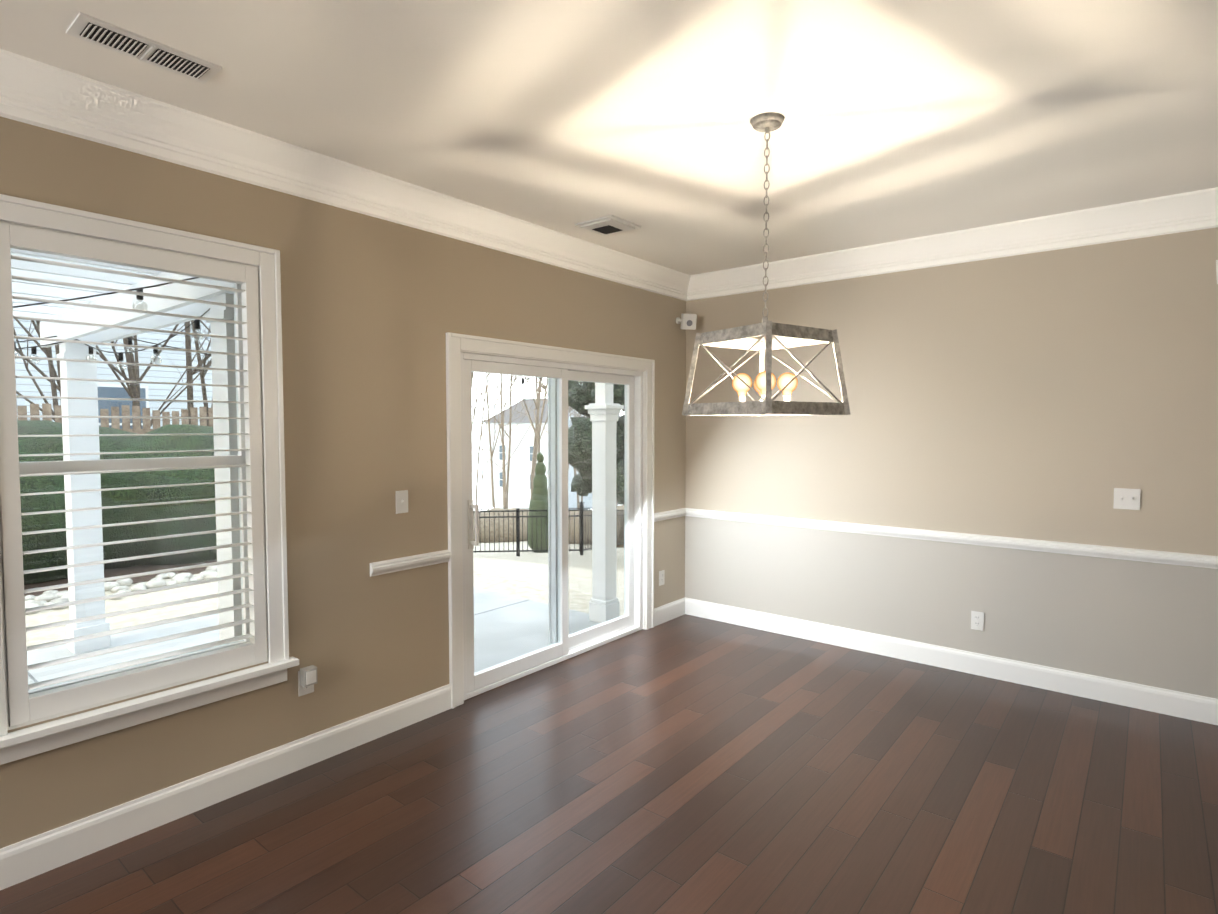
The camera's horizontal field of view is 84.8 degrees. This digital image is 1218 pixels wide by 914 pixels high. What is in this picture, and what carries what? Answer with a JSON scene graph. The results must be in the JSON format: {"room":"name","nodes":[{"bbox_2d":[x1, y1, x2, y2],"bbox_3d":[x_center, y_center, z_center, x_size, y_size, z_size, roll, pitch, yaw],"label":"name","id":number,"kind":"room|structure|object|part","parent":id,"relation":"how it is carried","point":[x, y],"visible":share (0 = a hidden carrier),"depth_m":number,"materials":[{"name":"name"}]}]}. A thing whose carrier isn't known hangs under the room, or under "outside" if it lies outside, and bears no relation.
{"room":"dining room","nodes":[
{"label":"dining room","id":0,"kind":"room"},
{"bbox_2d":[298,665,317,695],"bbox_3d":[-1.365,1.021,3.030,0.056,0.128,0.070,2,3,39],"label":"electrical outlet","id":1,"kind":"object","parent":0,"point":[307,679],"depth_m":3.02,"materials":[{"name":"white plastic"}]},
{"bbox_2d":[0,116,685,848],"bbox_3d":[-2.009,0.073,2.357,0.150,2.750,8.490,2,3,39],"label":"wall","id":2,"kind":"structure","parent":0,"point":[374,310],"depth_m":3.17,"materials":[{"name":"paint"}]},
{"bbox_2d":[0,220,267,729],"bbox_3d":[-1.833,0.066,2.601,0.185,1.740,0.910,2,3,39],"label":"liner","id":3,"kind":"object","parent":2,"relation":"attached to","point":[264,506],"depth_m":2.54,"materials":[{"name":"white wood"}]},
{"bbox_2d":[0,194,298,764],"bbox_3d":[-1.791,0.068,2.567,0.193,1.890,1.080,2,3,39],"label":"window unit","id":4,"kind":"structure","parent":2,"relation":"in","point":[51,697],"depth_m":2.55,"materials":[{"name":"white plastic"}]},
{"bbox_2d":[0,597,684,889],"bbox_3d":[-1.945,1.381,2.365,0.015,0.135,8.190,2,3,39],"label":"baseboard","id":5,"kind":"structure","parent":2,"relation":"attached to","point":[31,857],"depth_m":2.72,"materials":[{"name":"white wood"}]},
{"bbox_2d":[0,49,690,300],"bbox_3d":[-1.910,-1.209,2.217,0.105,0.176,8.190,2,3,39],"label":"crown molding","id":6,"kind":"structure","parent":2,"relation":"attached to","point":[42,95],"depth_m":2.82,"materials":[{"name":"white wood"}]},
{"bbox_2d":[396,490,407,513],"bbox_3d":[-1.054,0.230,3.406,0.020,0.115,0.070,2,3,39],"label":"switch plate","id":7,"kind":"object","parent":2,"relation":"attached to","point":[402,501],"visible":1,"depth_m":3.41,"materials":[{"name":"white plastic"}]},
{"bbox_2d":[370,508,685,576],"bbox_3d":[-0.263,0.505,4.388,0.028,0.068,2.870,2,3,39],"label":"trim","id":8,"kind":"structure","parent":2,"relation":"attached to","point":[403,563],"depth_m":3.48,"materials":[{"name":"white wood"}]},
{"bbox_2d":[446,332,654,708],"bbox_3d":[-0.267,0.325,4.376,0.027,2.060,1.920,2,3,39],"label":"door frame","id":9,"kind":"structure","parent":2,"relation":"attached to","point":[456,343],"depth_m":3.71,"materials":[{"name":"white wood"}]},
{"bbox_2d":[460,352,642,699],"bbox_3d":[-0.315,0.369,4.417,0.193,1.964,1.732,2,3,39],"label":"sliding door","id":10,"kind":"structure","parent":2,"relation":"in","point":[637,625],"depth_m":4.40,"materials":[{"name":"white plastic"}]},
{"bbox_3d":[-0.763,0.383,3.765,0.066,0.280,0.036,2,3,39],"label":"handle","id":11,"kind":"part","parent":10,"relation":"part of","materials":[{"name":"white plastic"}]},
{"bbox_3d":[-0.558,0.386,4.103,0.042,1.895,0.865,2,3,39],"label":"sliding panel of the sliding door","id":12,"kind":"part","parent":10,"relation":"part of","materials":[{"name":"clear glass"}]},
{"bbox_3d":[-0.558,0.374,4.103,0.008,1.758,0.751,2,3,39],"label":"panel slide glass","id":13,"kind":"part","parent":10,"relation":"part of","materials":[{"name":"white"}]},
{"bbox_3d":[-0.130,0.355,4.782,0.014,1.895,0.859,2,3,39],"label":"screen frame","id":14,"kind":"part","parent":10,"relation":"part of","materials":[{"name":"white plastic"}]},
{"bbox_3d":[-0.097,0.356,4.753,0.042,1.895,0.865,2,3,39],"label":"fixed sliding door panel","id":15,"kind":"part","parent":10,"relation":"part of","materials":[{"name":"clear glass"}]},
{"bbox_2d":[568,380,624,632],"bbox_3d":[-0.132,0.352,4.780,0.002,1.840,0.807,2,3,39],"label":"screen","id":16,"kind":"object","parent":10,"relation":"attached to","point":[595,501],"depth_m":4.82,"materials":[{"name":"white"}]},
{"bbox_3d":[-0.097,0.345,4.752,0.008,1.758,0.751,2,3,39],"label":"panel fixed glass","id":17,"kind":"part","parent":10,"relation":"part of","materials":[{"name":"white"}]},
{"bbox_2d":[460,350,644,629],"bbox_3d":[-0.335,0.362,4.433,0.150,1.980,1.760,2,3,39],"label":"liner","id":18,"kind":"object","parent":2,"relation":"attached to","point":[643,371],"depth_m":5.04,"materials":[{"name":"white wood"}]},
{"bbox_2d":[659,570,664,585],"bbox_3d":[0.418,0.955,5.263,0.008,0.115,0.070,2,3,39],"label":"outlet","id":19,"kind":"object","parent":2,"relation":"attached to","point":[662,577],"visible":1,"depth_m":5.26,"materials":[{"name":"white plastic"}]},
{"bbox_2d":[676,313,696,329],"bbox_3d":[0.607,-1.067,5.265,0.183,0.129,0.136,2,3,39],"label":"sensor","id":20,"kind":"object","parent":2,"relation":"attached to","point":[687,321],"visible":1,"depth_m":5.22,"materials":[{"name":"white plastic"}]},
{"bbox_2d":[0,614,1217,913],"bbox_3d":[0.767,1.700,0.176,7.300,0.300,8.490,2,3,39],"label":"floor","id":21,"kind":"structure","parent":0,"point":[688,764],"depth_m":2.72,"materials":[{"name":"brown wood"}]},
{"bbox_2d":[0,0,1217,274],"bbox_3d":[0.767,-1.257,0.040,7.300,0.120,8.490,2,3,39],"label":"ceiling","id":22,"kind":"structure","parent":0,"point":[910,118],"depth_m":2.44,"materials":[{"name":"white paint"}]},
{"bbox_2d":[66,12,221,83],"bbox_3d":[-1.464,-1.286,2.116,0.150,0.014,0.380,2,3,39],"label":"ceiling vent","id":23,"kind":"object","parent":22,"relation":"in","point":[93,30],"visible":1,"depth_m":2.09,"materials":[{"name":"white plastic"}]},
{"bbox_2d":[575,215,640,235],"bbox_3d":[-0.006,-1.367,3.958,0.280,0.021,0.280,2,3,39],"label":"ceiling vent","id":24,"kind":"object","parent":22,"relation":"in","point":[608,225],"visible":0.98,"depth_m":3.92,"materials":[{"name":"white plastic"}]},
{"bbox_2d":[682,112,850,416],"bbox_3d":[0.618,-0.740,2.628,0.476,1.151,0.476,-2,3,-35],"label":"pendant light","id":25,"kind":"object","parent":22,"relation":"hanging from","point":[741,336],"visible":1,"depth_m":2.58,"materials":[{"name":"metal"}]},
{"bbox_3d":[0.618,-0.358,2.646,0.583,0.387,0.583,2,3,39],"label":"frame","id":26,"kind":"part","parent":25,"relation":"part of","materials":[{"name":"metal"}]},
{"bbox_2d":[685,227,1217,698],"bbox_3d":[3.453,0.029,3.293,7.150,2.750,0.150,2,3,39],"label":"wall","id":27,"kind":"structure","parent":0,"point":[1059,395],"depth_m":4.09,"materials":[{"name":"beige paint"}]},
{"bbox_2d":[685,597,1217,724],"bbox_3d":[3.343,1.336,3.337,7.000,0.135,0.015,2,3,39],"label":"baseboard","id":28,"kind":"structure","parent":27,"relation":"attached to","point":[1199,708],"depth_m":4.16,"materials":[{"name":"white wood"}]},
{"bbox_2d":[686,508,1217,568],"bbox_3d":[3.339,0.556,3.296,7.000,0.068,0.028,2,3,39],"label":"trim","id":29,"kind":"structure","parent":27,"relation":"attached to","point":[1175,558],"depth_m":4.12,"materials":[{"name":"white wood"}]},
{"bbox_2d":[687,187,1217,300],"bbox_3d":[3.315,-1.254,3.182,7.000,0.176,0.105,2,3,39],"label":"crown molding","id":30,"kind":"structure","parent":27,"relation":"attached to","point":[1179,213],"depth_m":4.03,"materials":[{"name":"white wood"}]},
{"bbox_2d":[971,611,983,630],"bbox_3d":[2.304,1.025,4.170,0.070,0.115,0.008,2,3,39],"label":"electrical outlet","id":31,"kind":"object","parent":27,"relation":"attached to","point":[977,620],"visible":1,"depth_m":4.17,"materials":[{"name":"white plastic"}]},
{"bbox_2d":[1113,488,1140,509],"bbox_3d":[2.857,0.232,3.677,0.116,0.115,0.020,2,3,39],"label":"switch plate","id":32,"kind":"object","parent":27,"relation":"attached to","point":[1125,498],"visible":1,"depth_m":3.68,"materials":[{"name":"white plastic"}]},
{"bbox_2d":[1216,260,1217,283],"bbox_3d":[3.120,-0.927,3.316,0.168,0.129,0.111,-2,3,-31],"label":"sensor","id":33,"kind":"object","parent":27,"relation":"attached to","point":[1217,270],"visible":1,"depth_m":3.32,"materials":[{"name":"white plastic"}]},
{"label":"outside","id":34,"kind":"structure","parent":0,"visible":0},
{"bbox_2d":[25,541,623,646],"bbox_3d":[-10.595,9.271,47.669,150.000,19.522,140.000,2,3,39],"label":"patio","id":35,"kind":"structure","parent":34,"point":[507,589],"depth_m":6.89,"materials":[{"name":"grey concrete"}]},
{"bbox_2d":[10,248,623,689],"bbox_3d":[-16.248,-5.857,48.342,80.195,26.362,95.700,2,3,39],"label":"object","id":36,"kind":"object","parent":35,"relation":"on","point":[506,430],"depth_m":6.93,"materials":[{"name":"concrete"}]}
]}

